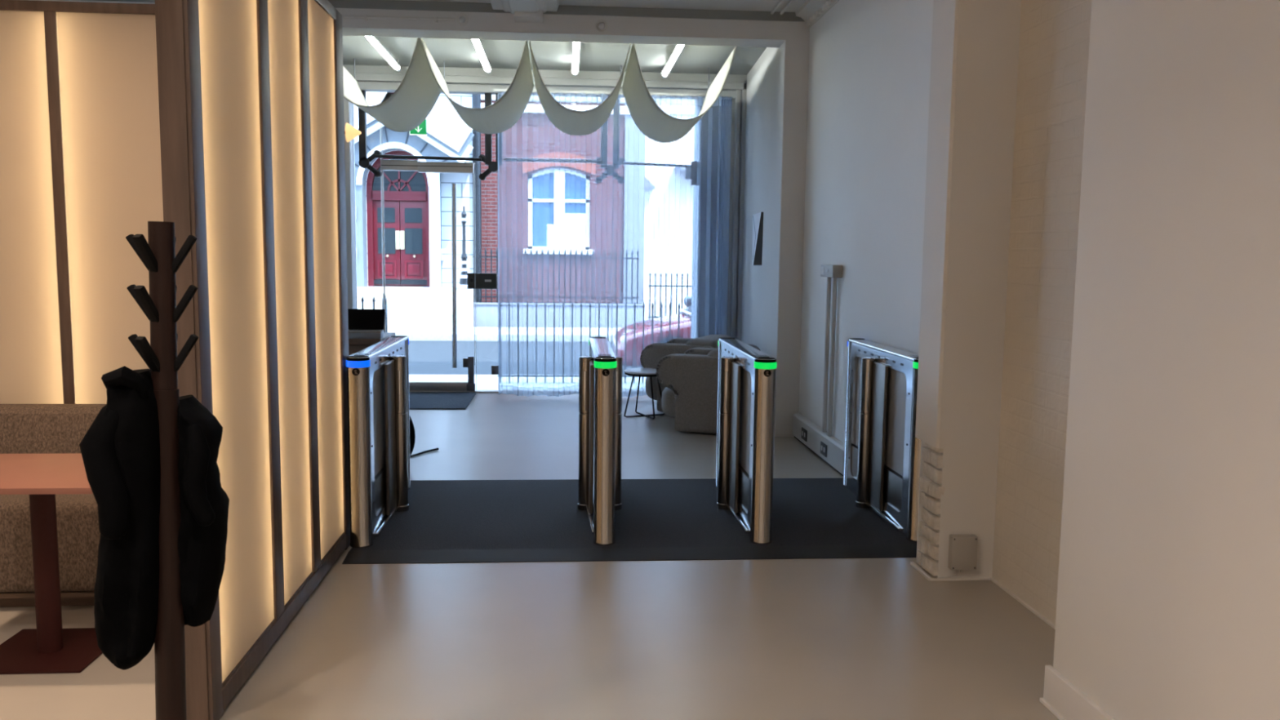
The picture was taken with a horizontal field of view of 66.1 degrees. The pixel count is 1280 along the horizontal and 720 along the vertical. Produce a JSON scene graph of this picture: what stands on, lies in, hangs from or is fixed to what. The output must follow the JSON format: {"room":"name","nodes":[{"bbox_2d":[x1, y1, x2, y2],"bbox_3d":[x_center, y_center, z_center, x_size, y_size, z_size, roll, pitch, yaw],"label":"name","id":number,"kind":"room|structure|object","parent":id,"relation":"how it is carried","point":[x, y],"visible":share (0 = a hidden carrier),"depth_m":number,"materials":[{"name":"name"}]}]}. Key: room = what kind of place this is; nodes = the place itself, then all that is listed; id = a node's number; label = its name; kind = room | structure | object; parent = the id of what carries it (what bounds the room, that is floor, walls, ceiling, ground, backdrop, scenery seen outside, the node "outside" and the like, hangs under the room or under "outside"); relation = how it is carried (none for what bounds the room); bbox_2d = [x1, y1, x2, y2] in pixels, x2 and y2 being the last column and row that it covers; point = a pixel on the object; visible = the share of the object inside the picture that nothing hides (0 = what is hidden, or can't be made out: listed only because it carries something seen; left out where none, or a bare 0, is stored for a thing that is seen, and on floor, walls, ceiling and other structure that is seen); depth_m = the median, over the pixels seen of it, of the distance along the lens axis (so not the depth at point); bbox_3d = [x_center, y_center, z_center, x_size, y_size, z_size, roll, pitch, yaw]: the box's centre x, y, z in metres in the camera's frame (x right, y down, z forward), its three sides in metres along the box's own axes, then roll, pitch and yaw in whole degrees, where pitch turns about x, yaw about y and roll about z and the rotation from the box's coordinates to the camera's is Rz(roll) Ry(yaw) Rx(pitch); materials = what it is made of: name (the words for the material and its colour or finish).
{"room":"lobby","nodes":[
{"label":"lobby","id":0,"kind":"room"},
{"bbox_2d":[29,0,785,47],"bbox_3d":[-2.037,-2.803,7.969,6.500,0.300,0.300,0,6,-4],"label":"ceiling","id":1,"kind":"structure","parent":0,"point":[480,25],"depth_m":7.98,"materials":[{"name":"white paint"}]},
{"bbox_2d":[456,13,468,25],"bbox_3d":[-1.420,-2.725,7.858,0.096,0.096,0.044,0,6,-4],"label":"sensor","id":2,"kind":"object","parent":1,"relation":"attached to","point":[462,19],"visible":1,"depth_m":7.86,"materials":[{"name":"white paint"}]},
{"bbox_2d":[514,10,542,22],"bbox_3d":[-0.888,-2.748,7.858,0.225,0.080,0.100,0,6,-4],"label":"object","id":3,"kind":"structure","parent":1,"relation":"attached to","point":[519,16],"depth_m":7.84,"materials":[{"name":"white paint"}]},
{"bbox_2d":[595,19,607,31],"bbox_3d":[-0.309,-2.702,7.942,0.096,0.096,0.044,0,6,-4],"label":"sensor","id":4,"kind":"object","parent":1,"relation":"attached to","point":[601,24],"visible":1,"depth_m":7.94,"materials":[{"name":"white paint"}]},
{"bbox_2d":[84,0,804,75],"bbox_3d":[-1.678,-3.058,9.224,7.400,0.250,2.810,0,6,-4],"label":"ceiling","id":5,"kind":"structure","parent":0,"point":[456,53],"depth_m":9.26,"materials":[{"name":"paint"}]},
{"bbox_2d":[364,35,401,71],"bbox_3d":[-2.368,-2.867,9.029,0.071,0.115,1.765,0,6,-4],"label":"tube light","id":6,"kind":"object","parent":5,"relation":"attached to","point":[378,46],"visible":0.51,"depth_m":9.09,"materials":[{"name":"white plastic"}]},
{"bbox_2d":[342,37,444,132],"bbox_3d":[-2.353,-2.566,9.060,0.897,0.714,1.709,0,6,-4],"label":"fabric swag","id":7,"kind":"object","parent":5,"relation":"hanging from","point":[419,91],"visible":0.85,"depth_m":9.00,"materials":[{"name":"grey fabric"}]},
{"bbox_2d":[409,118,426,135],"bbox_3d":[-2.287,-2.670,10.130,0.179,0.693,0.026,0,6,-4],"label":"exit sign","id":8,"kind":"object","parent":5,"relation":"hanging from","point":[421,130],"visible":0.53,"depth_m":10.16,"materials":[{"name":"green plastic"}]},
{"bbox_2d":[421,37,534,133],"bbox_3d":[-1.456,-2.562,9.127,0.895,0.715,1.709,0,6,-4],"label":"fabric swag","id":9,"kind":"object","parent":5,"relation":"hanging from","point":[500,116],"visible":0.98,"depth_m":8.98,"materials":[{"name":"grey fabric"}]},
{"bbox_2d":[471,39,491,74],"bbox_3d":[-1.470,-2.864,9.096,0.071,0.115,1.765,0,6,-4],"label":"tube light","id":10,"kind":"object","parent":5,"relation":"attached to","point":[477,45],"visible":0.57,"depth_m":9.13,"materials":[{"name":"white plastic"}]},
{"bbox_2d":[571,41,580,75],"bbox_3d":[-0.597,-2.861,9.161,0.071,0.115,1.765,0,6,-4],"label":"tube light","id":11,"kind":"object","parent":5,"relation":"attached to","point":[575,46],"visible":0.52,"depth_m":9.18,"materials":[{"name":"white plastic"}]},
{"bbox_2d":[528,40,631,135],"bbox_3d":[-0.568,-2.558,9.193,0.878,0.716,1.709,0,6,-4],"label":"fabric swag","id":12,"kind":"object","parent":5,"relation":"hanging from","point":[570,122],"visible":0.98,"depth_m":9.07,"materials":[{"name":"grey fabric"}]},
{"bbox_2d":[661,44,684,78],"bbox_3d":[0.315,-2.857,9.229,0.071,0.115,1.765,0,6,-4],"label":"tube light","id":13,"kind":"object","parent":5,"relation":"attached to","point":[678,48],"visible":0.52,"depth_m":9.25,"materials":[{"name":"white plastic"}]},
{"bbox_2d":[622,43,736,142],"bbox_3d":[0.323,-2.530,9.262,0.901,0.768,1.709,0,6,-4],"label":"fabric swag","id":14,"kind":"object","parent":5,"relation":"hanging from","point":[652,122],"visible":1,"depth_m":9.10,"materials":[{"name":"grey fabric"}]},
{"bbox_2d":[0,392,1058,719],"bbox_3d":[-1.285,1.252,3.735,7.200,0.250,14.530,0,6,-4],"label":"floor","id":15,"kind":"structure","parent":0,"point":[818,638],"depth_m":3.96,"materials":[{"name":"plastic"}]},
{"bbox_2d":[0,453,102,674],"bbox_3d":[-2.243,0.761,3.697,0.710,0.712,0.600,0,6,-4],"label":"cafe table","id":16,"kind":"object","parent":15,"relation":"on","point":[47,648],"visible":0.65,"depth_m":3.69,"materials":[{"name":"wood"}]},
{"bbox_2d":[0,404,106,606],"bbox_3d":[-3.211,0.632,4.386,3.150,0.800,0.655,0,6,-4],"label":"sofa","id":17,"kind":"object","parent":15,"relation":"on","point":[24,428],"visible":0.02,"depth_m":4.15,"materials":[{"name":"brown fabric"}]},
{"bbox_2d":[0,0,163,404],"bbox_3d":[-3.271,-0.338,4.688,3.370,2.665,0.100,0,6,-4],"label":"wall panel","id":18,"kind":"object","parent":15,"relation":"on","point":[81,166],"visible":0.27,"depth_m":4.65,"materials":[{"name":"brown wood"}]},
{"bbox_2d":[125,221,198,719],"bbox_3d":[-1.160,0.469,2.385,0.390,1.596,0.390,0,6,-4],"label":"coat stand","id":19,"kind":"object","parent":15,"relation":"on","point":[158,256],"visible":1,"depth_m":2.33,"materials":[{"name":"brown wood"}]},
{"bbox_2d":[79,365,160,670],"bbox_3d":[-1.212,0.368,2.326,0.154,0.725,0.238,0,6,-4],"label":"jacket","id":20,"kind":"object","parent":19,"relation":"hanging from","point":[120,450],"visible":0.83,"depth_m":2.27,"materials":[{"name":"black fabric"}]},
{"bbox_2d":[177,395,229,626],"bbox_3d":[-1.088,0.373,2.432,0.118,0.566,0.195,0,6,-4],"label":"jacket","id":21,"kind":"object","parent":19,"relation":"hanging from","point":[204,504],"visible":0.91,"depth_m":2.39,"materials":[{"name":"black fabric"}]},
{"bbox_2d":[155,0,350,719],"bbox_3d":[-1.478,-0.515,4.019,0.095,3.200,2.082,0,6,-4],"label":"wall","id":22,"kind":"structure","parent":15,"relation":"on","point":[251,116],"depth_m":3.66,"materials":[{"name":"beige paint"}]},
{"bbox_2d":[348,332,395,355],"bbox_3d":[-2.529,0.248,7.665,1.135,0.885,0.640,0,6,-4],"label":"reception desk","id":23,"kind":"object","parent":15,"relation":"on","point":[355,345],"visible":0.12,"depth_m":7.35,"materials":[{"name":"brown wood"}]},
{"bbox_2d":[347,308,385,329],"bbox_3d":[-2.123,-0.285,7.598,0.310,0.219,0.200,0,6,-4],"label":"monitor","id":24,"kind":"object","parent":23,"relation":"on","point":[358,318],"visible":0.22,"depth_m":7.55,"materials":[{"name":"black plastic"}]},
{"bbox_2d":[348,329,384,338],"bbox_3d":[-2.080,-0.195,7.409,0.280,0.060,0.130,0,6,-4],"label":"cardboard box","id":25,"kind":"object","parent":23,"relation":"on","point":[353,334],"visible":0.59,"depth_m":7.35,"materials":[{"name":"grey cardboard"}]},
{"bbox_2d":[409,416,438,457],"bbox_3d":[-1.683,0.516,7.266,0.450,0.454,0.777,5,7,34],"label":"chair","id":26,"kind":"object","parent":15,"relation":"on","point":[412,436],"visible":0.14,"depth_m":7.00,"materials":[{"name":"black metal"}]},
{"bbox_2d":[408,391,476,409],"bbox_3d":[-2.336,0.418,10.214,1.160,0.012,1.150,0,6,-4],"label":"doormat","id":27,"kind":"object","parent":15,"relation":"on","point":[417,400],"visible":0.51,"depth_m":10.19,"materials":[{"name":"black carpet"}]},
{"bbox_2d":[493,86,733,397],"bbox_3d":[-0.290,-1.210,10.426,2.480,3.218,0.263,0,6,-4],"label":"window frame","id":28,"kind":"structure","parent":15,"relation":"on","point":[573,96],"depth_m":10.27,"materials":[{"name":"grey paint"}]},
{"bbox_2d":[342,478,916,564],"bbox_3d":[0.002,0.908,5.833,3.075,0.018,1.765,0,6,-4],"label":"floor mat","id":29,"kind":"object","parent":15,"relation":"on","point":[445,521],"visible":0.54,"depth_m":5.51,"materials":[{"name":"grey carpet"}]},
{"bbox_2d":[346,335,410,547],"bbox_3d":[-1.450,0.405,5.679,0.192,0.984,1.363,0,6,-4],"label":"turnstile","id":30,"kind":"object","parent":29,"relation":"on","point":[378,374],"visible":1,"depth_m":5.38,"materials":[{"name":"silver metal"}]},
{"bbox_2d":[577,336,622,545],"bbox_3d":[-0.230,0.409,5.770,0.264,0.984,1.363,0,6,-4],"label":"turnstile","id":31,"kind":"object","parent":29,"relation":"on","point":[600,372],"visible":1,"depth_m":5.16,"materials":[{"name":"silver metal"}]},
{"bbox_2d":[715,337,777,544],"bbox_3d":[0.570,0.413,5.820,0.192,0.984,1.363,0,6,-4],"label":"turnstile","id":32,"kind":"object","parent":29,"relation":"on","point":[744,455],"visible":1,"depth_m":5.53,"materials":[{"name":"silver metal"}]},
{"bbox_2d":[842,337,921,542],"bbox_3d":[1.426,0.415,5.893,0.192,0.984,1.363,0,6,-4],"label":"turnstile","id":33,"kind":"object","parent":29,"relation":"on","point":[882,451],"visible":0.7,"depth_m":5.74,"materials":[{"name":"silver metal"}]},
{"bbox_2d":[623,368,664,419],"bbox_3d":[0.050,0.317,9.366,0.412,0.443,0.412,0,6,-4],"label":"side table","id":34,"kind":"object","parent":15,"relation":"on","point":[646,372],"visible":0.72,"depth_m":9.29,"materials":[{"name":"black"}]},
{"bbox_2d":[640,334,732,412],"bbox_3d":[0.486,0.124,9.863,0.790,0.735,0.850,3,6,21],"label":"armchair","id":35,"kind":"object","parent":15,"relation":"on","point":[651,354],"visible":0.32,"depth_m":9.53,"materials":[{"name":"beige fabric"}]},
{"bbox_2d":[656,344,760,434],"bbox_3d":[0.624,0.237,8.817,0.790,0.735,0.850,3,6,21],"label":"armchair","id":36,"kind":"object","parent":15,"relation":"on","point":[690,378],"visible":0.7,"depth_m":8.44,"materials":[{"name":"beige fabric"}]},
{"bbox_2d":[342,64,746,98],"bbox_3d":[-2.148,-2.947,10.345,6.630,0.240,0.260,0,6,-4],"label":"wall","id":37,"kind":"structure","parent":0,"point":[373,78],"depth_m":10.35,"materials":[{"name":"grey paint"}]},
{"bbox_2d":[358,90,382,177],"bbox_3d":[-2.872,-2.398,10.453,0.216,0.891,0.122,0,6,-4],"label":"clamp","id":38,"kind":"object","parent":37,"relation":"hanging from","point":[364,162],"visible":0.94,"depth_m":10.41,"materials":[{"name":"grey metal"}]},
{"bbox_2d":[374,154,481,160],"bbox_3d":[-2.257,-2.157,10.493,1.120,0.049,0.032,0,6,-4],"label":"tension rod","id":39,"kind":"object","parent":38,"relation":"attached to","point":[375,155],"visible":1,"depth_m":10.48,"materials":[{"name":"grey metal"}]},
{"bbox_2d":[381,92,484,159],"bbox_3d":[-2.148,-2.503,10.565,1.233,0.690,0.014,0,6,-4],"label":"glass pane","id":40,"kind":"object","parent":37,"relation":"attached to","point":[381,92],"visible":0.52,"depth_m":10.53,"materials":[{"name":"white"}]},
{"bbox_2d":[478,93,502,180],"bbox_3d":[-1.601,-2.386,10.548,0.256,0.906,0.122,0,6,-4],"label":"clamp","id":41,"kind":"object","parent":37,"relation":"hanging from","point":[487,158],"visible":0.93,"depth_m":10.51,"materials":[{"name":"grey metal"}]},
{"bbox_2d":[595,102,624,184],"bbox_3d":[-0.322,-2.374,10.644,0.321,0.921,0.122,0,6,-4],"label":"clamp","id":42,"kind":"object","parent":37,"relation":"hanging from","point":[610,170],"visible":0.86,"depth_m":10.60,"materials":[{"name":"grey metal"}]},
{"bbox_2d":[503,157,598,163],"bbox_3d":[-0.955,-2.150,10.590,1.010,0.040,0.038,0,6,-4],"label":"tension rod","id":43,"kind":"object","parent":42,"relation":"attached to","point":[505,159],"visible":1,"depth_m":10.57,"materials":[{"name":"grey metal"}]},
{"bbox_2d":[402,0,806,12],"bbox_3d":[-1.139,-2.312,1.942,7.400,0.180,11.910,0,6,-4],"label":"ceiling","id":44,"kind":"structure","parent":0,"point":[728,5],"depth_m":7.83,"materials":[{"name":"white paint"}]},
{"bbox_2d":[489,0,559,14],"bbox_3d":[-0.490,-2.190,2.048,0.550,0.090,11.800,0,6,-4],"label":"ceiling beam","id":45,"kind":"structure","parent":44,"relation":"attached to","point":[508,6],"depth_m":7.68,"materials":[{"name":"white paint"}]},
{"bbox_2d":[770,0,795,14],"bbox_3d":[1.197,-2.716,6.952,0.105,0.026,2.190,0,6,-4],"label":"conduit","id":46,"kind":"object","parent":44,"relation":"attached to","point":[780,2],"visible":1,"depth_m":7.81,"materials":[{"name":"white paint"}]},
{"bbox_2d":[741,21,809,435],"bbox_3d":[1.482,-1.181,9.638,0.822,3.800,2.752,0,6,-4],"label":"wall reveal","id":47,"kind":"structure","parent":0,"point":[777,83],"depth_m":8.39,"materials":[{"name":"white paint"}]},
{"bbox_2d":[408,390,498,392],"bbox_3d":[-1.062,0.376,10.954,4.350,0.068,0.120,0,6,-4],"label":"sill","id":48,"kind":"structure","parent":47,"relation":"attached to","point":[477,391],"depth_m":10.84,"materials":[{"name":"grey metal"}]},
{"bbox_2d":[352,92,383,309],"bbox_3d":[-2.933,-1.258,10.640,0.288,3.200,0.014,0,6,-4],"label":"glass pane","id":49,"kind":"object","parent":48,"relation":"on","point":[376,92],"visible":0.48,"depth_m":10.61,"materials":[{"name":"white"}]},
{"bbox_2d":[380,159,475,391],"bbox_3d":[-2.293,-0.900,10.694,0.986,2.497,0.134,0,6,-4],"label":"door","id":50,"kind":"structure","parent":48,"relation":"on","point":[386,165],"depth_m":10.65,"materials":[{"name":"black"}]},
{"bbox_2d":[475,207,498,390],"bbox_3d":[-1.674,-0.894,10.763,0.249,2.480,0.078,0,6,-4],"label":"glass pane","id":51,"kind":"object","parent":48,"relation":"on","point":[482,281],"visible":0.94,"depth_m":10.73,"materials":[{"name":"white"}]},
{"bbox_2d":[611,200,613,347],"bbox_3d":[-0.923,-1.250,10.790,1.248,3.200,0.014,0,6,-4],"label":"glass pane","id":52,"kind":"object","parent":48,"relation":"on","point":[612,201],"visible":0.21,"depth_m":10.86,"materials":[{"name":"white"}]},
{"bbox_2d":[612,106,725,318],"bbox_3d":[0.316,-1.238,10.811,1.223,3.200,0.157,0,6,-4],"label":"glass pane","id":53,"kind":"object","parent":48,"relation":"on","point":[725,107],"depth_m":10.69,"materials":[{"name":"white"}]},
{"bbox_2d":[621,161,686,167],"bbox_3d":[0.156,-2.121,10.675,0.721,0.048,0.027,0,6,-4],"label":"tension rod","id":54,"kind":"object","parent":53,"relation":"attached to","point":[622,162],"visible":1,"depth_m":10.66,"materials":[{"name":"grey metal"}]},
{"bbox_2d":[720,80,746,341],"bbox_3d":[1.028,-1.308,10.787,0.200,3.400,0.280,0,6,-4],"label":"curtain","id":55,"kind":"object","parent":47,"relation":"attached to","point":[735,114],"depth_m":10.70,"materials":[{"name":"fabric"}]},
{"bbox_2d":[752,212,763,265],"bbox_3d":[1.115,-1.163,9.486,0.088,0.500,0.544,0,6,-3],"label":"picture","id":56,"kind":"object","parent":47,"relation":"attached to","point":[757,219],"visible":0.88,"depth_m":9.30,"materials":[{"name":"clear plastic"}]},
{"bbox_2d":[774,434,794,436],"bbox_3d":[1.264,0.646,8.425,0.225,0.020,0.015,0,6,-4],"label":"baseboard reveal","id":57,"kind":"structure","parent":47,"relation":"attached to","point":[775,435],"depth_m":8.42,"materials":[{"name":"white"}]},
{"bbox_2d":[798,0,933,443],"bbox_3d":[1.808,-0.854,6.607,0.620,3.800,3.580,0,6,-4],"label":"wall","id":58,"kind":"structure","parent":0,"point":[869,73],"depth_m":6.59,"materials":[{"name":"white paint"}]},
{"bbox_2d":[801,426,807,441],"bbox_3d":[1.332,0.604,7.979,0.009,0.090,0.170,0,6,-4],"label":"outlet","id":59,"kind":"object","parent":58,"relation":"attached to","point":[804,429],"depth_m":7.95,"materials":[{"name":"grey plastic"}]},
{"bbox_2d":[795,0,839,27],"bbox_3d":[1.457,-2.606,6.353,0.130,0.130,3.460,0,6,-4],"label":"crown molding","id":60,"kind":"structure","parent":58,"relation":"attached to","point":[811,11],"depth_m":7.71,"materials":[{"name":"white paint"}]},
{"bbox_2d":[792,413,844,475],"bbox_3d":[1.383,0.637,7.628,0.065,0.210,1.550,0,6,-4],"label":"baseboard","id":61,"kind":"structure","parent":58,"relation":"attached to","point":[829,449],"depth_m":7.52,"materials":[{"name":"grey plastic"}]},
{"bbox_2d":[820,441,826,457],"bbox_3d":[1.377,0.669,7.374,0.009,0.090,0.170,0,6,-4],"label":"outlet","id":62,"kind":"object","parent":58,"relation":"attached to","point":[823,444],"depth_m":7.37,"materials":[{"name":"grey plastic"}]},
{"bbox_2d":[820,264,842,435],"bbox_3d":[1.403,-0.072,7.317,0.078,1.265,0.340,0,6,-4],"label":"conduit","id":63,"kind":"object","parent":58,"relation":"attached to","point":[830,271],"visible":1,"depth_m":7.29,"materials":[{"name":"grey plastic"}]},
{"bbox_2d":[915,0,1021,577],"bbox_3d":[1.580,-0.726,4.673,0.360,3.650,0.290,0,6,-4],"label":"wall column","id":64,"kind":"structure","parent":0,"point":[975,43],"depth_m":4.58,"materials":[{"name":"white paint"}]},
{"bbox_2d":[915,442,946,575],"bbox_3d":[1.419,0.692,4.779,0.066,0.666,0.228,0,6,-4],"label":"trim","id":65,"kind":"structure","parent":64,"relation":"attached to","point":[932,460],"depth_m":4.74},
{"bbox_2d":[938,533,977,578],"bbox_3d":[1.512,0.940,4.677,0.168,0.217,0.046,0,6,-4],"label":"junction box","id":66,"kind":"object","parent":64,"relation":"attached to","point":[962,548],"visible":1,"depth_m":4.66,"materials":[{"name":"grey plastic"}]},
{"bbox_2d":[991,0,1091,625],"bbox_3d":[2.040,-0.560,3.873,0.560,3.800,1.500,0,6,-4],"label":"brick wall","id":67,"kind":"structure","parent":0,"point":[1055,34],"depth_m":4.25,"materials":[{"name":"white paint"}]},
{"bbox_2d":[910,561,1055,630],"bbox_3d":[1.573,1.103,4.193,0.317,0.014,1.550,0,6,-4],"label":"trim","id":68,"kind":"structure","parent":67,"relation":"attached to","point":[915,566],"depth_m":4.69,"materials":[{"name":"white wood"}]},
{"bbox_2d":[1053,0,1279,719],"bbox_3d":[2.154,-0.132,-0.132,0.925,3.800,6.850,0,6,-4],"label":"wall","id":69,"kind":"structure","parent":0,"point":[1168,603],"depth_m":2.71,"materials":[{"name":"white paint"}]},
{"bbox_2d":[1039,697,1066,719],"bbox_3d":[1.647,1.543,0.072,0.014,0.014,6.772,0,6,-4],"label":"trim","id":70,"kind":"structure","parent":69,"relation":"attached to","point":[1042,700],"depth_m":3.35,"materials":[{"name":"white wood"}]},
{"bbox_2d":[1043,665,1115,719],"bbox_3d":[1.661,1.477,0.062,0.022,0.123,6.765,0,6,-4],"label":"baseboard","id":71,"kind":"structure","parent":69,"relation":"attached to","point":[1071,703],"depth_m":3.25,"materials":[{"name":"white wood"}]},
{"bbox_3d":[-0.793,-3.445,10.826,28.000,8.200,0.400,0,6,-4],"label":"wall","id":72,"kind":"structure","parent":0,"visible":0},
{"bbox_2d":[690,105,724,338],"bbox_3d":[0.871,-1.337,11.276,0.560,3.550,0.560,0,6,-4],"label":"curtain","id":73,"kind":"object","parent":72,"relation":"attached to","point":[709,130],"depth_m":11.01,"materials":[{"name":"fabric"}]},
{"bbox_3d":[-4.349,-1.292,10.532,2.280,3.700,0.200,0,6,-4],"label":"wall","id":74,"kind":"structure","parent":0,"visible":0},
{"bbox_2d":[343,97,357,308],"bbox_3d":[-3.137,-1.250,10.550,0.140,3.240,0.250,0,6,-4],"label":"trim","id":75,"kind":"structure","parent":74,"relation":"attached to","point":[348,112],"depth_m":10.45,"materials":[{"name":"grey plastic"}]},
{"bbox_2d":[344,122,361,142],"bbox_3d":[-3.031,-2.349,10.162,0.257,0.200,0.177,4,7,28],"label":"wall sconce","id":76,"kind":"object","parent":74,"relation":"attached to","point":[351,132],"visible":0.78,"depth_m":10.12,"materials":[{"name":"yellow glass"}]},
{"label":"outside","id":77,"kind":"structure","parent":0,"visible":0},
{"bbox_2d":[387,326,621,334],"bbox_3d":[-1.668,-0.717,22.465,60.000,0.290,7.050,0,6,-4],"label":"pavement","id":78,"kind":"structure","parent":77,"point":[477,330],"depth_m":19.67,"materials":[{"name":"grey concrete"}]},
{"bbox_2d":[353,91,481,329],"bbox_3d":[-8.437,-5.459,20.169,10.125,9.550,2.600,0,6,-4],"label":"stone building","id":79,"kind":"structure","parent":78,"relation":"on","point":[418,218],"depth_m":21.35,"materials":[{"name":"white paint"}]},
{"bbox_2d":[456,206,473,330],"bbox_3d":[-3.520,-1.833,19.712,0.380,2.470,0.380,0,6,-4],"label":"lamp standard","id":80,"kind":"object","parent":78,"relation":"on","point":[464,296],"visible":0.84,"depth_m":19.64,"materials":[{"name":"grey metal"}]},
{"bbox_2d":[473,302,644,328],"bbox_3d":[-1.745,-0.939,20.948,3.680,0.550,0.360,0,6,-4],"label":"trim","id":81,"kind":"structure","parent":78,"relation":"on","point":[486,313],"depth_m":20.79,"materials":[{"name":"white paint"}]},
{"bbox_2d":[472,247,639,303],"bbox_3d":[-1.770,-1.789,20.855,3.510,1.160,0.048,0,6,-4],"label":"railing","id":82,"kind":"object","parent":81,"relation":"on","point":[525,251],"visible":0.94,"depth_m":20.85,"materials":[{"name":"grey metal"}]},
{"bbox_2d":[480,94,644,302],"bbox_3d":[-1.758,-5.565,21.887,3.740,9.550,0.550,0,6,-4],"label":"brick building","id":83,"kind":"structure","parent":78,"relation":"on","point":[562,206],"depth_m":22.03,"materials":[{"name":"red brick"}]},
{"bbox_2d":[546,213,585,247],"bbox_3d":[-1.664,-2.933,22.214,0.865,0.750,0.013,0,6,-4],"label":"blind","id":84,"kind":"object","parent":83,"relation":"hanging from","point":[563,229],"depth_m":22.19,"materials":[{"name":"white paint"}]},
{"bbox_2d":[643,98,694,319],"bbox_3d":[6.125,-5.688,23.894,12.280,9.550,1.300,0,6,-4],"label":"building","id":85,"kind":"structure","parent":78,"relation":"on","point":[668,197],"depth_m":23.86,"materials":[{"name":"stone"}]},
{"bbox_2d":[648,272,691,319],"bbox_3d":[0.943,-1.373,22.108,1.510,1.170,0.054,0,6,-4],"label":"railing","id":86,"kind":"object","parent":78,"relation":"on","point":[650,274],"visible":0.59,"depth_m":22.05,"materials":[{"name":"grey metal"}]},
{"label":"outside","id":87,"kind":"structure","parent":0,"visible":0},
{"bbox_2d":[408,376,646,390],"bbox_3d":[-0.881,0.430,11.820,28.000,0.280,1.620,0,6,-4],"label":"pavement","id":88,"kind":"structure","parent":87,"point":[483,383],"depth_m":12.01,"materials":[{"name":"grey concrete"}]},
{"bbox_2d":[360,296,375,309],"bbox_3d":[-3.233,-0.246,11.735,0.190,1.030,0.041,0,6,-4],"label":"railing","id":89,"kind":"object","parent":88,"relation":"on","point":[362,299],"visible":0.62,"depth_m":11.68,"materials":[{"name":"grey metal"}]},
{"bbox_2d":[382,293,387,332],"bbox_3d":[-3.044,-0.270,11.746,0.070,1.080,0.068,0,6,-4],"label":"bollard","id":90,"kind":"object","parent":88,"relation":"on","point":[383,294],"visible":0.25,"depth_m":11.70,"materials":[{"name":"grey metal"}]},
{"bbox_2d":[499,301,679,382],"bbox_3d":[-0.606,-0.214,11.933,2.220,0.985,0.031,0,6,-4],"label":"railing","id":91,"kind":"object","parent":88,"relation":"on","point":[508,375],"visible":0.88,"depth_m":11.91,"materials":[{"name":"grey metal"}]},
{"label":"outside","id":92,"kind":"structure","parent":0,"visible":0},
{"bbox_2d":[408,340,642,374],"bbox_3d":[-1.172,0.113,15.758,60.000,0.270,6.400,0,6,-4],"label":"road","id":93,"kind":"structure","parent":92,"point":[425,357],"depth_m":15.92,"materials":[{"name":"grey asphalt"}]},
{"bbox_2d":[395,333,614,342],"bbox_3d":[-1.408,-0.319,18.942,60.000,0.350,0.160,0,6,-4],"label":"sidewalk","id":94,"kind":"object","parent":93,"relation":"on","point":[411,336],"depth_m":18.75,"materials":[{"name":"concrete"}]},
{"bbox_2d":[408,374,627,376],"bbox_3d":[-0.942,0.364,12.651,28.000,0.335,0.150,0,6,-4],"label":"kerb","id":95,"kind":"object","parent":93,"relation":"on","point":[409,375],"visible":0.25,"depth_m":12.50,"materials":[{"name":"concrete"}]},
{"bbox_2d":[613,296,691,366],"bbox_3d":[1.728,-0.501,13.739,4.160,1.445,2.120,0,6,-4],"label":"parked car","id":96,"kind":"object","parent":93,"relation":"on","point":[686,313],"visible":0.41,"depth_m":12.93,"materials":[{"name":"red paint"}]},
{"bbox_2d":[684,296,691,306],"bbox_3d":[0.725,-0.857,14.560,0.140,0.174,0.268,0,6,-4],"label":"mirror","id":97,"kind":"object","parent":96,"relation":"attached to","point":[687,300],"depth_m":14.49,"materials":[{"name":"grey metal"}]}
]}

